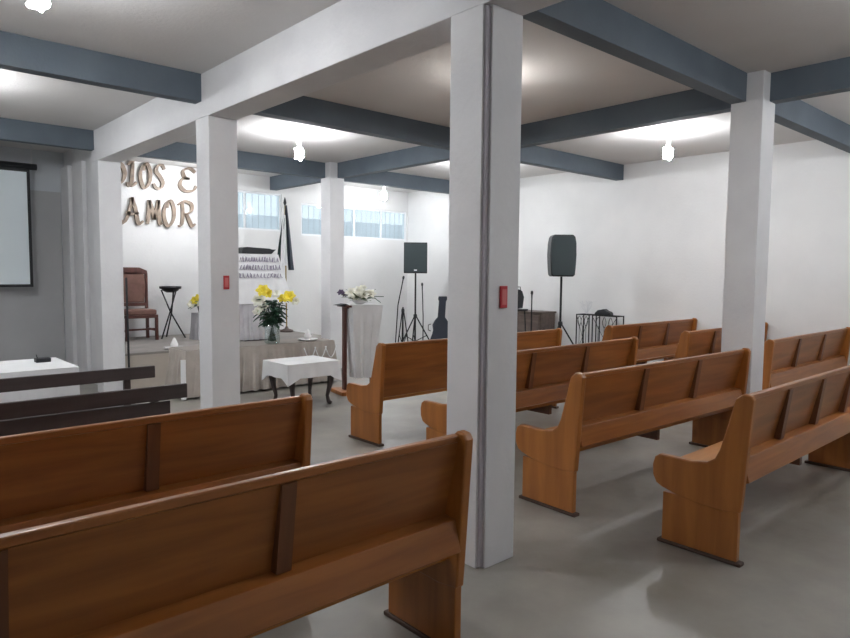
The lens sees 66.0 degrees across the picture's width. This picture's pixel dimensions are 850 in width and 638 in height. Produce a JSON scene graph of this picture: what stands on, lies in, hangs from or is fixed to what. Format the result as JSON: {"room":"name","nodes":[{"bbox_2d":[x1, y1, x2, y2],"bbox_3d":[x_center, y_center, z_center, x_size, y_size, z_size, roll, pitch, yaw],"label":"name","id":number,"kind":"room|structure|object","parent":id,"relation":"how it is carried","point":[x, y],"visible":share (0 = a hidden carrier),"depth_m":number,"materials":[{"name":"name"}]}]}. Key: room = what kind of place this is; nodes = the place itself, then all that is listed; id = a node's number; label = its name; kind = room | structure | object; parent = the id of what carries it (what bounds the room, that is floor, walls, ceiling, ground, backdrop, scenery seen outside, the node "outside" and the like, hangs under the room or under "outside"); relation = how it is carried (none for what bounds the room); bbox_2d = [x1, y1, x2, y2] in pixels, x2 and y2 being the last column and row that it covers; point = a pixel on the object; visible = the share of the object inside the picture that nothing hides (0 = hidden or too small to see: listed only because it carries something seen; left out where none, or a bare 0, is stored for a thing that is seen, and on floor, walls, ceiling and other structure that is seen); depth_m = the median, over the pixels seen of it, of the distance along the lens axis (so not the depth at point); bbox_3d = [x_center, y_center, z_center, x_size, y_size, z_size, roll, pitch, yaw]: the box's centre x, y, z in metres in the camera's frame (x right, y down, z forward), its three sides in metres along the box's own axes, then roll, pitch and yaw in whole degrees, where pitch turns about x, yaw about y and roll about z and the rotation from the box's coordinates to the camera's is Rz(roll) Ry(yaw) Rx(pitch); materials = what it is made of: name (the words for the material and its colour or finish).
{"room":"church","nodes":[
{"label":"church","id":0,"kind":"room"},
{"bbox_2d":[63,149,97,384],"bbox_3d":[-4.797,-0.788,9.368,0.130,3.358,1.948,-3,5,-42],"label":"wall partition","id":1,"kind":"structure","parent":0,"point":[71,157],"depth_m":9.21,"materials":[{"name":"white paint"}]},
{"bbox_2d":[60,165,77,365],"bbox_3d":[-5.359,-0.708,9.857,0.060,3.120,0.420,-3,5,-42],"label":"pilaster","id":2,"kind":"object","parent":1,"relation":"attached to","point":[65,172],"visible":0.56,"depth_m":9.76,"materials":[{"name":"white paint"}]},
{"bbox_2d":[76,161,91,371],"bbox_3d":[-4.831,-0.652,9.272,0.060,3.100,0.280,-3,5,-42],"label":"pilaster","id":3,"kind":"object","parent":1,"relation":"attached to","point":[80,166],"visible":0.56,"depth_m":9.20,"materials":[{"name":"white paint"}]},
{"bbox_2d":[0,146,407,360],"bbox_3d":[-5.617,-0.868,10.037,13.930,3.608,0.150,-3,5,-42],"label":"wall","id":4,"kind":"structure","parent":0,"point":[169,256],"depth_m":11.96,"materials":[{"name":"white paint"}]},
{"bbox_2d":[0,190,64,360],"bbox_3d":[-8.140,-0.397,7.681,6.995,2.760,0.020,-3,5,-42],"label":"wall panel","id":5,"kind":"object","parent":4,"relation":"attached to","point":[31,318],"visible":0.6,"depth_m":9.80,"materials":[{"name":"grey paint"}]},
{"bbox_2d":[121,162,126,183],"bbox_3d":[-4.921,-2.331,10.412,0.333,0.440,0.045,-3,5,-42],"label":"letter","id":6,"kind":"object","parent":4,"relation":"attached to","point":[123,168],"depth_m":10.48,"materials":[{"name":"beige wood"}]},
{"bbox_2d":[125,160,136,186],"bbox_3d":[-4.742,-2.347,10.572,0.173,0.436,0.045,-3,5,-42],"label":"letter","id":7,"kind":"object","parent":4,"relation":"attached to","point":[131,183],"depth_m":10.56,"materials":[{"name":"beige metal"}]},
{"bbox_2d":[122,197,143,225],"bbox_3d":[-4.758,-1.748,10.605,0.383,0.455,0.045,-3,5,-42],"label":"letter","id":8,"kind":"object","parent":4,"relation":"attached to","point":[132,204],"depth_m":10.60,"materials":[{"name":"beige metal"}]},
{"bbox_2d":[138,162,152,188],"bbox_3d":[-4.580,-2.344,10.718,0.219,0.444,0.045,-3,5,-42],"label":"letter","id":9,"kind":"object","parent":4,"relation":"attached to","point":[147,165],"depth_m":10.70,"materials":[{"name":"beige wood"}]},
{"bbox_2d":[145,200,162,225],"bbox_3d":[-4.489,-1.766,10.846,0.268,0.429,0.045,-3,5,-42],"label":"letter","id":10,"kind":"object","parent":4,"relation":"attached to","point":[155,212],"depth_m":10.83,"materials":[{"name":"beige wood"}]},
{"bbox_2d":[152,164,165,189],"bbox_3d":[-4.418,-2.361,10.864,0.219,0.441,0.045,-3,5,-42],"label":"letter","id":11,"kind":"object","parent":4,"relation":"attached to","point":[156,172],"depth_m":10.85,"materials":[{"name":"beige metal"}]},
{"bbox_2d":[162,199,175,227],"bbox_3d":[-4.307,-1.776,11.010,0.229,0.474,0.045,-3,5,-42],"label":"letter","id":12,"kind":"object","parent":4,"relation":"attached to","point":[166,204],"depth_m":10.99,"materials":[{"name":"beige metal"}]},
{"bbox_2d":[177,200,195,227],"bbox_3d":[-4.082,-1.799,11.211,0.311,0.463,0.045,-3,5,-42],"label":"letter","id":13,"kind":"object","parent":4,"relation":"attached to","point":[183,215],"depth_m":11.18,"materials":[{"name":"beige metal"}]},
{"bbox_2d":[177,167,196,192],"bbox_3d":[-4.060,-2.378,11.185,0.326,0.443,0.045,-3,5,-42],"label":"letter","id":14,"kind":"object","parent":4,"relation":"attached to","point":[183,175],"depth_m":11.13,"materials":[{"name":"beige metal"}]},
{"bbox_2d":[238,190,280,230],"bbox_3d":[-3.115,-2.006,12.206,0.920,0.705,0.088,-3,5,-42],"label":"window","id":15,"kind":"structure","parent":4,"relation":"in","point":[240,191],"depth_m":12.19,"materials":[{"name":"white metal"}]},
{"bbox_2d":[301,203,405,240],"bbox_3d":[-1.456,-2.006,13.704,2.708,0.630,0.088,-3,5,-42],"label":"window","id":16,"kind":"structure","parent":4,"relation":"in","point":[302,204],"depth_m":13.83,"materials":[{"name":"white metal"}]},
{"bbox_2d":[0,0,849,192],"bbox_3d":[-0.611,-2.155,4.387,13.930,0.150,14.770,-3,5,-42],"label":"ceiling","id":17,"kind":"structure","parent":0,"point":[562,75],"depth_m":5.58,"materials":[{"name":"paint"}]},
{"bbox_2d":[0,148,36,286],"bbox_3d":[-6.376,-1.432,8.787,2.080,2.018,0.090,-3,5,-42],"label":"projector screen","id":18,"kind":"object","parent":17,"relation":"hanging from","point":[16,257],"visible":1,"depth_m":9.29,"materials":[{"name":"white fabric"}]},
{"bbox_2d":[26,0,49,12],"bbox_3d":[-2.089,-1.845,3.529,0.116,0.370,0.116,-3,5,-42],"label":"bulb","id":19,"kind":"object","parent":17,"relation":"hanging from","point":[32,4],"visible":1,"depth_m":3.53,"materials":[{"name":"white glass"}]},
{"bbox_2d":[0,117,93,150],"bbox_3d":[-6.813,-2.130,6.039,6.917,0.243,0.132,-3,5,-42],"label":"beam","id":20,"kind":"structure","parent":17,"relation":"attached to","point":[12,130],"depth_m":7.95,"materials":[{"name":"grey paint"}]},
{"bbox_2d":[0,31,200,103],"bbox_3d":[-4.622,-1.938,3.613,6.917,0.243,0.132,-3,5,-42],"label":"beam","id":21,"kind":"structure","parent":17,"relation":"attached to","point":[18,53],"depth_m":5.29,"materials":[{"name":"grey paint"}]},
{"bbox_2d":[137,142,324,178],"bbox_3d":[-2.851,-2.349,9.600,3.199,0.243,0.132,-3,5,-42],"label":"beam","id":22,"kind":"structure","parent":17,"relation":"attached to","point":[177,151],"depth_m":9.82,"materials":[{"name":"grey paint"}]},
{"bbox_2d":[270,174,320,190],"bbox_3d":[-2.203,-2.484,11.576,0.132,0.243,1.948,-3,5,-42],"label":"beam","id":23,"kind":"structure","parent":17,"relation":"attached to","point":[278,182],"depth_m":11.75,"materials":[{"name":"grey paint"}]},
{"bbox_2d":[294,130,303,160],"bbox_3d":[-1.586,-2.177,8.249,0.116,0.370,0.116,-3,5,-42],"label":"bulb","id":24,"kind":"object","parent":17,"relation":"hanging from","point":[298,132],"visible":1,"depth_m":8.22,"materials":[{"name":"white glass"}]},
{"bbox_2d":[91,0,563,162],"bbox_3d":[0.104,-1.834,3.744,0.273,0.388,12.822,-3,5,-42],"label":"beam","id":25,"kind":"structure","parent":17,"relation":"attached to","point":[347,39],"depth_m":4.67,"materials":[{"name":"paint"}]},
{"bbox_2d":[252,96,449,149],"bbox_3d":[-0.660,-2.157,7.174,3.199,0.243,0.132,-3,5,-42],"label":"beam","id":26,"kind":"structure","parent":17,"relation":"attached to","point":[303,109],"depth_m":7.04,"materials":[{"name":"grey paint"}]},
{"bbox_2d":[381,186,386,200],"bbox_3d":[-0.799,-2.488,12.715,0.116,0.370,0.116,-3,5,-42],"label":"bulb","id":27,"kind":"object","parent":17,"relation":"hanging from","point":[383,192],"visible":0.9,"depth_m":12.69,"materials":[{"name":"white glass"}]},
{"bbox_2d":[337,145,449,178],"bbox_3d":[-0.365,-2.323,9.541,0.132,0.243,3.001,-3,5,-42],"label":"beam","id":28,"kind":"structure","parent":17,"relation":"attached to","point":[418,155],"depth_m":9.58,"materials":[{"name":"grey paint"}]},
{"bbox_2d":[344,171,448,193],"bbox_3d":[-0.245,-2.493,11.941,3.268,0.243,0.132,-3,5,-42],"label":"beam","id":29,"kind":"structure","parent":17,"relation":"attached to","point":[387,179],"depth_m":11.75,"materials":[{"name":"grey paint"}]},
{"bbox_2d":[520,146,623,180],"bbox_3d":[1.945,-2.301,9.516,3.268,0.243,0.132,-3,5,-42],"label":"beam","id":30,"kind":"structure","parent":17,"relation":"attached to","point":[538,156],"depth_m":9.62,"materials":[{"name":"grey paint"}]},
{"bbox_2d":[521,89,730,147],"bbox_3d":[1.849,-2.129,7.090,0.132,0.243,3.070,-3,5,-42],"label":"beam","id":31,"kind":"structure","parent":17,"relation":"attached to","point":[688,104],"depth_m":6.77,"materials":[{"name":"grey paint"}]},
{"bbox_2d":[523,0,746,103],"bbox_3d":[1.576,-1.962,4.697,3.199,0.243,0.132,-3,5,-42],"label":"beam","id":32,"kind":"structure","parent":17,"relation":"attached to","point":[601,25],"depth_m":4.57,"materials":[{"name":"grey paint"}]},
{"bbox_2d":[663,129,672,160],"bbox_3d":[2.966,-2.118,7.979,0.116,0.370,0.116,-3,5,-42],"label":"bulb","id":33,"kind":"object","parent":17,"relation":"hanging from","point":[668,139],"visible":1,"depth_m":7.95,"materials":[{"name":"white glass"}]},
{"bbox_2d":[770,57,849,103],"bbox_3d":[5.043,-1.850,3.553,0.132,0.243,5.932,-3,5,-42],"label":"beam","id":34,"kind":"structure","parent":17,"relation":"attached to","point":[833,76],"depth_m":5.48,"materials":[{"name":"grey paint"}]},
{"bbox_2d":[774,100,849,152],"bbox_3d":[4.182,-2.106,7.039,3.268,0.243,0.132,-3,5,-42],"label":"beam","id":35,"kind":"structure","parent":17,"relation":"attached to","point":[799,116],"depth_m":6.89,"materials":[{"name":"grey paint"}]},
{"bbox_2d":[80,356,849,637],"bbox_3d":[-0.641,1.319,4.635,13.930,0.100,14.770,-3,5,-42],"label":"floor","id":36,"kind":"structure","parent":0,"point":[604,571],"depth_m":3.65,"materials":[{"name":"concrete"}]},
{"bbox_2d":[0,357,79,402],"bbox_3d":[-4.063,0.810,5.385,2.052,0.750,0.838,-3,5,-42],"label":"side table","id":37,"kind":"object","parent":36,"relation":"on","point":[25,367],"visible":0.46,"depth_m":5.61,"materials":[{"name":"white fabric"}]},
{"bbox_2d":[34,355,50,362],"bbox_3d":[-3.511,0.358,6.009,0.120,0.071,0.090,-3,5,-42],"label":"receiver","id":38,"kind":"object","parent":37,"relation":"on","point":[43,359],"visible":1,"depth_m":5.98,"materials":[{"name":"black plastic"}]},
{"bbox_2d":[0,365,154,420],"bbox_3d":[-3.355,0.832,4.810,2.570,0.800,0.400,-3,5,-42],"label":"bench","id":39,"kind":"object","parent":36,"relation":"on","point":[125,375],"visible":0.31,"depth_m":5.10,"materials":[{"name":"brown wood"}]},
{"bbox_2d":[0,383,186,435],"bbox_3d":[-2.762,0.896,3.974,2.530,0.800,0.400,-3,5,-42],"label":"bench","id":40,"kind":"object","parent":36,"relation":"on","point":[154,395],"visible":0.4,"depth_m":4.21,"materials":[{"name":"brown wood"}]},
{"bbox_2d":[92,160,124,391],"bbox_3d":[-4.108,-0.526,8.511,0.273,2.970,0.273,-3,5,-42],"label":"column","id":41,"kind":"structure","parent":36,"relation":"on","point":[106,175],"depth_m":8.40,"materials":[{"name":"white paint"}]},
{"bbox_2d":[125,278,130,380],"bbox_3d":[-3.884,0.209,8.562,0.040,1.500,0.028,-3,5,-42],"label":"pole","id":42,"kind":"object","parent":36,"relation":"on","point":[126,284],"visible":0.65,"depth_m":8.54,"materials":[{"name":"black plastic"}]},
{"bbox_2d":[0,393,312,533],"bbox_3d":[-1.715,0.907,2.833,2.532,0.959,0.566,-3,5,-42],"label":"pew","id":43,"kind":"object","parent":36,"relation":"on","point":[53,475],"visible":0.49,"depth_m":2.93,"materials":[{"name":"brown wood"}]},
{"bbox_2d":[196,115,239,408],"bbox_3d":[-1.918,-0.335,6.086,0.273,2.970,0.273,-3,5,-42],"label":"column","id":44,"kind":"structure","parent":36,"relation":"on","point":[216,137],"depth_m":5.97,"materials":[{"name":"white paint"}]},
{"bbox_2d":[223,276,228,288],"bbox_3d":[-1.815,-0.334,5.985,0.054,0.125,0.014,-3,5,-42],"label":"plate","id":45,"kind":"object","parent":44,"relation":"attached to","point":[225,278],"visible":1,"depth_m":5.98,"materials":[{"name":"red plastic"}]},
{"bbox_2d":[125,329,325,388],"bbox_3d":[-3.387,0.571,10.579,3.450,0.500,2.200,-3,5,-42],"label":"stage","id":46,"kind":"object","parent":36,"relation":"on","point":[144,351],"visible":0.23,"depth_m":8.97,"materials":[{"name":"paint"}]},
{"bbox_2d":[123,267,158,341],"bbox_3d":[-4.554,-0.244,10.337,0.500,1.140,0.500,-3,5,-42],"label":"armchair","id":47,"kind":"object","parent":46,"relation":"on","point":[137,278],"visible":0.62,"depth_m":10.46,"materials":[{"name":"brown fabric"}]},
{"bbox_2d":[159,286,185,338],"bbox_3d":[-4.152,-0.110,10.657,0.403,0.845,0.400,-3,5,-42],"label":"tripod stand","id":48,"kind":"object","parent":46,"relation":"on","point":[169,289],"visible":0.99,"depth_m":10.59,"materials":[{"name":"black metal"}]},
{"bbox_2d":[159,286,180,292],"bbox_3d":[-4.127,-0.480,10.610,0.340,0.100,0.340,-3,5,-42],"label":"bowl","id":49,"kind":"object","parent":48,"relation":"on","point":[169,289],"depth_m":10.51,"materials":[{"name":"black metal"}]},
{"bbox_2d":[187,294,199,339],"bbox_3d":[-3.565,-0.044,10.563,0.465,0.725,0.444,3,5,33],"label":"stand","id":50,"kind":"object","parent":46,"relation":"on","point":[194,330],"visible":0.37,"depth_m":10.44,"materials":[{"name":"grey fabric"}]},
{"bbox_2d":[189,312,199,339],"bbox_3d":[-3.576,0.108,10.574,0.401,0.420,0.410,-3,5,-42],"label":"drape","id":51,"kind":"object","parent":50,"relation":"hanging from","point":[194,330],"depth_m":10.43,"materials":[{"name":"grey fabric"}]},
{"bbox_2d":[239,254,291,340],"bbox_3d":[-2.682,-0.355,10.539,1.001,1.365,0.487,-3,5,-42],"label":"pulpit","id":52,"kind":"object","parent":46,"relation":"on","point":[255,270],"visible":0.71,"depth_m":10.28,"materials":[{"name":"white fabric"}]},
{"bbox_2d":[238,247,274,253],"bbox_3d":[-2.706,-1.089,10.428,0.597,0.100,0.260,-3,5,-42],"label":"open book","id":53,"kind":"object","parent":52,"relation":"on","point":[242,250],"visible":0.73,"depth_m":10.29,"materials":[{"name":"black paper"}]},
{"bbox_2d":[277,198,293,331],"bbox_3d":[-2.517,-0.974,11.823,0.268,2.420,0.240,-3,5,-42],"label":"flag","id":54,"kind":"object","parent":46,"relation":"on","point":[284,247],"visible":0.93,"depth_m":11.77,"materials":[{"name":"black fabric"}]},
{"bbox_2d":[0,430,472,637],"bbox_3d":[-0.932,0.970,2.047,2.532,0.959,0.566,-3,5,-42],"label":"pew","id":55,"kind":"object","parent":36,"relation":"on","point":[248,558],"visible":1,"depth_m":2.10,"materials":[{"name":"brown wood"}]},
{"bbox_2d":[165,337,337,399],"bbox_3d":[-2.296,0.639,8.972,2.408,0.612,0.814,-3,5,-42],"label":"altar table","id":56,"kind":"object","parent":36,"relation":"on","point":[183,366],"visible":0.52,"depth_m":8.63,"materials":[{"name":"beige fabric"}]},
{"bbox_2d":[163,337,178,348],"bbox_3d":[-3.510,0.340,9.167,0.290,0.160,0.290,-3,5,-42],"label":"ornament","id":57,"kind":"object","parent":56,"relation":"on","point":[174,343],"visible":0.61,"depth_m":9.13,"materials":[{"name":"white ceramic"}]},
{"bbox_2d":[251,285,299,340],"bbox_3d":[-2.075,-0.064,8.916,0.506,0.802,0.607,-3,5,-42],"label":"flower vase","id":58,"kind":"object","parent":56,"relation":"on","point":[271,318],"visible":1,"depth_m":8.85,"materials":[{"name":"clear glass"}]},
{"bbox_2d":[297,329,317,340],"bbox_3d":[-1.679,0.229,9.368,0.290,0.160,0.290,-3,5,-42],"label":"ornament","id":59,"kind":"object","parent":56,"relation":"on","point":[307,337],"visible":1,"depth_m":9.33,"materials":[{"name":"white ceramic"}]},
{"bbox_2d":[262,355,341,403],"bbox_3d":[-1.496,0.771,7.941,0.762,0.552,0.640,-3,5,-42],"label":"table","id":60,"kind":"object","parent":36,"relation":"on","point":[290,370],"visible":0.95,"depth_m":7.78,"materials":[{"name":"white fabric"}]},
{"bbox_2d":[321,162,343,367],"bbox_3d":[-1.527,-0.863,10.817,0.273,3.358,0.273,-3,5,-42],"label":"column","id":61,"kind":"structure","parent":36,"relation":"on","point":[332,187],"depth_m":10.70,"materials":[{"name":"white paint"}]},
{"bbox_2d":[331,303,382,395],"bbox_3d":[-0.917,0.383,8.692,0.615,1.185,0.400,-2,5,-30],"label":"lectern","id":62,"kind":"object","parent":36,"relation":"on","point":[361,323],"visible":0.9,"depth_m":8.59,"materials":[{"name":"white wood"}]},
{"bbox_2d":[337,285,383,303],"bbox_3d":[-0.855,-0.325,8.632,0.514,0.256,0.443,-3,5,-42],"label":"flower arrangement","id":63,"kind":"object","parent":62,"relation":"on","point":[358,292],"visible":1,"depth_m":8.59,"materials":[{"name":"white plant"}]},
{"bbox_2d":[352,299,366,303],"bbox_3d":[-0.866,-0.230,8.675,0.200,0.060,0.200,-3,5,-42],"label":"bowl","id":64,"kind":"object","parent":63,"relation":"on","point":[357,301],"depth_m":8.61,"materials":[{"name":"white ceramic"}]},
{"bbox_2d":[395,276,404,342],"bbox_3d":[-0.544,-0.097,13.018,0.224,1.524,0.185,-2,5,-28],"label":"microphone stand","id":65,"kind":"object","parent":36,"relation":"on","point":[403,277],"visible":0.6,"depth_m":12.98,"materials":[{"name":"black metal"}]},
{"bbox_2d":[398,307,407,341],"bbox_3d":[-0.414,0.229,12.643,0.278,0.920,0.265,0,4,0],"label":"music stand","id":66,"kind":"object","parent":36,"relation":"on","point":[402,320],"visible":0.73,"depth_m":12.58,"materials":[{"name":"black metal"}]},
{"bbox_2d":[404,273,429,340],"bbox_3d":[-0.157,-0.136,13.252,0.791,1.574,0.755,0,4,0],"label":"speaker stand","id":67,"kind":"object","parent":36,"relation":"on","point":[415,314],"visible":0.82,"depth_m":13.15,"materials":[{"name":"black metal"}]},
{"bbox_2d":[404,242,426,272],"bbox_3d":[-0.186,-1.220,13.095,0.465,0.610,0.347,0,4,0],"label":"loudspeaker","id":68,"kind":"object","parent":67,"relation":"on","point":[415,253],"visible":0.99,"depth_m":12.93,"materials":[{"name":"black plastic"}]},
{"bbox_2d":[421,283,423,339],"bbox_3d":[-0.041,-0.046,13.348,0.152,1.384,0.137,0,4,0],"label":"microphone stand","id":69,"kind":"object","parent":36,"relation":"on","point":[421,283],"visible":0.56,"depth_m":13.36,"materials":[{"name":"black metal"}]},
{"bbox_2d":[428,296,447,339],"bbox_3d":[0.284,0.102,13.252,0.449,1.120,0.120,0,4,0],"label":"guitar case","id":70,"kind":"object","parent":36,"relation":"on","point":[440,325],"visible":0.69,"depth_m":13.19,"materials":[{"name":"grey"}]},
{"bbox_2d":[346,328,561,446],"bbox_3d":[0.425,0.625,7.051,2.712,0.959,0.566,-3,5,-42],"label":"pew","id":71,"kind":"object","parent":36,"relation":"on","point":[410,368],"visible":0.6,"depth_m":6.23,"materials":[{"name":"brown wood"}]},
{"bbox_2d":[447,4,522,568],"bbox_3d":[0.319,-0.139,3.609,0.273,2.970,0.273,-3,5,-42],"label":"column","id":72,"kind":"structure","parent":36,"relation":"on","point":[487,40],"depth_m":3.50,"materials":[{"name":"white paint"}]},
{"bbox_2d":[499,286,507,307],"bbox_3d":[0.421,-0.118,3.510,0.054,0.118,0.014,-3,5,-42],"label":"plate","id":73,"kind":"object","parent":72,"relation":"attached to","point":[503,289],"visible":1,"depth_m":3.50,"materials":[{"name":"red plastic"}]},
{"bbox_2d":[518,308,527,331],"bbox_3d":[1.572,0.326,11.043,0.320,0.990,0.320,0,4,0],"label":"stool","id":74,"kind":"object","parent":36,"relation":"on","point":[519,309],"visible":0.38,"depth_m":11.01,"materials":[{"name":"black metal"}]},
{"bbox_2d":[518,287,523,307],"bbox_3d":[1.553,-0.356,10.994,0.210,0.375,0.080,0,4,0],"label":"bag","id":75,"kind":"object","parent":74,"relation":"on","point":[520,293],"visible":0.6,"depth_m":10.96,"materials":[{"name":"black plastic"}]},
{"bbox_2d":[421,336,638,439],"bbox_3d":[1.078,0.696,6.135,2.512,0.959,0.566,-3,5,-42],"label":"pew","id":76,"kind":"object","parent":36,"relation":"on","point":[543,375],"visible":0.29,"depth_m":5.90,"materials":[{"name":"brown wood"}]},
{"bbox_2d":[531,291,532,330],"bbox_3d":[1.780,0.179,10.973,0.169,1.304,0.153,0,4,0],"label":"microphone stand","id":77,"kind":"object","parent":36,"relation":"on","point":[531,291],"visible":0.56,"depth_m":10.96,"materials":[{"name":"black metal"}]},
{"bbox_2d":[517,310,556,331],"bbox_3d":[1.770,0.304,11.929,0.459,0.930,1.170,-3,5,-42],"label":"base cabinet","id":78,"kind":"object","parent":36,"relation":"on","point":[541,320],"visible":0.22,"depth_m":11.53,"materials":[{"name":"brown wood"}]},
{"bbox_2d":[557,277,573,343],"bbox_3d":[2.194,0.096,10.499,0.877,1.544,0.836,0,4,0],"label":"speaker stand","id":79,"kind":"object","parent":36,"relation":"on","point":[560,323],"visible":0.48,"depth_m":10.38,"materials":[{"name":"black metal"}]},
{"bbox_2d":[547,234,576,276],"bbox_3d":[2.161,-0.998,10.338,0.413,0.655,0.316,0,4,0],"label":"loudspeaker","id":80,"kind":"object","parent":79,"relation":"on","point":[562,249],"visible":1,"depth_m":10.19,"materials":[{"name":"black plastic"}]},
{"bbox_2d":[575,313,596,343],"bbox_3d":[2.693,0.381,10.966,0.220,0.930,0.260,-3,5,-42],"label":"iron stand","id":81,"kind":"object","parent":36,"relation":"on","point":[583,314],"visible":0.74,"depth_m":10.90,"materials":[{"name":"black metal"}]},
{"bbox_2d":[580,301,595,313],"bbox_3d":[2.688,-0.195,10.926,0.115,0.225,0.346,-3,5,-42],"label":"dry twigs","id":82,"kind":"object","parent":81,"relation":"on","point":[582,301],"visible":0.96,"depth_m":10.91,"materials":[{"name":"grey plant"}]},
{"bbox_2d":[591,315,623,341],"bbox_3d":[2.967,0.405,10.662,0.220,0.930,0.460,-3,5,-42],"label":"iron stand","id":83,"kind":"object","parent":36,"relation":"on","point":[616,316],"visible":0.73,"depth_m":10.66,"materials":[{"name":"black metal"}]},
{"bbox_2d":[594,309,612,315],"bbox_3d":[2.918,-0.114,10.685,0.269,0.097,0.180,3,5,32],"label":"bag","id":84,"kind":"object","parent":83,"relation":"on","point":[603,311],"visible":0.99,"depth_m":10.62,"materials":[{"name":"black fabric"}]},
{"bbox_2d":[516,348,750,517],"bbox_3d":[1.760,0.765,5.241,2.447,0.959,0.566,-3,5,-40],"label":"pew","id":85,"kind":"object","parent":36,"relation":"on","point":[602,407],"visible":0.86,"depth_m":4.67,"materials":[{"name":"brown wood"}]},
{"bbox_2d":[602,318,696,364],"bbox_3d":[3.002,0.494,9.207,2.332,0.959,0.566,-3,5,-42],"label":"pew","id":86,"kind":"object","parent":36,"relation":"on","point":[657,340],"visible":0.41,"depth_m":9.07,"materials":[{"name":"brown wood"}]},
{"bbox_2d":[674,322,767,358],"bbox_3d":[3.668,0.553,8.463,2.322,0.959,0.566,-3,5,-42],"label":"pew","id":87,"kind":"object","parent":36,"relation":"on","point":[706,341],"visible":0.12,"depth_m":7.81,"materials":[{"name":"brown wood"}]},
{"bbox_2d":[721,70,774,393],"bbox_3d":[2.901,-0.475,5.914,0.273,3.358,0.273,-3,5,-42],"label":"column","id":88,"kind":"structure","parent":36,"relation":"on","point":[752,120],"depth_m":5.79,"materials":[{"name":"white paint"}]},
{"bbox_2d":[653,365,849,567],"bbox_3d":[2.505,0.819,4.585,2.552,0.959,0.566,-3,5,-42],"label":"pew","id":89,"kind":"object","parent":36,"relation":"on","point":[768,430],"visible":1,"depth_m":3.83,"materials":[{"name":"brown wood"}]},
{"bbox_2d":[762,327,849,389],"bbox_3d":[4.244,0.616,7.638,2.572,0.959,0.566,-3,5,-42],"label":"pew","id":90,"kind":"object","parent":36,"relation":"on","point":[787,359],"visible":0.45,"depth_m":7.32,"materials":[{"name":"brown wood"}]},
{"bbox_2d":[407,140,849,365],"bbox_3d":[4.556,-0.725,9.268,0.150,3.608,14.920,-3,5,-42],"label":"wall","id":91,"kind":"structure","parent":0,"point":[651,241],"depth_m":10.07,"materials":[{"name":"white paint"}]},
{"label":"outside","id":92,"kind":"structure","parent":0,"visible":0},
{"bbox_2d":[238,214,401,238],"bbox_3d":[-4.242,-2.038,27.053,26.000,3.550,6.000,-3,5,-42],"label":"neighbouring building","id":93,"kind":"structure","parent":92,"point":[265,222],"depth_m":24.06,"materials":[{"name":"white"}]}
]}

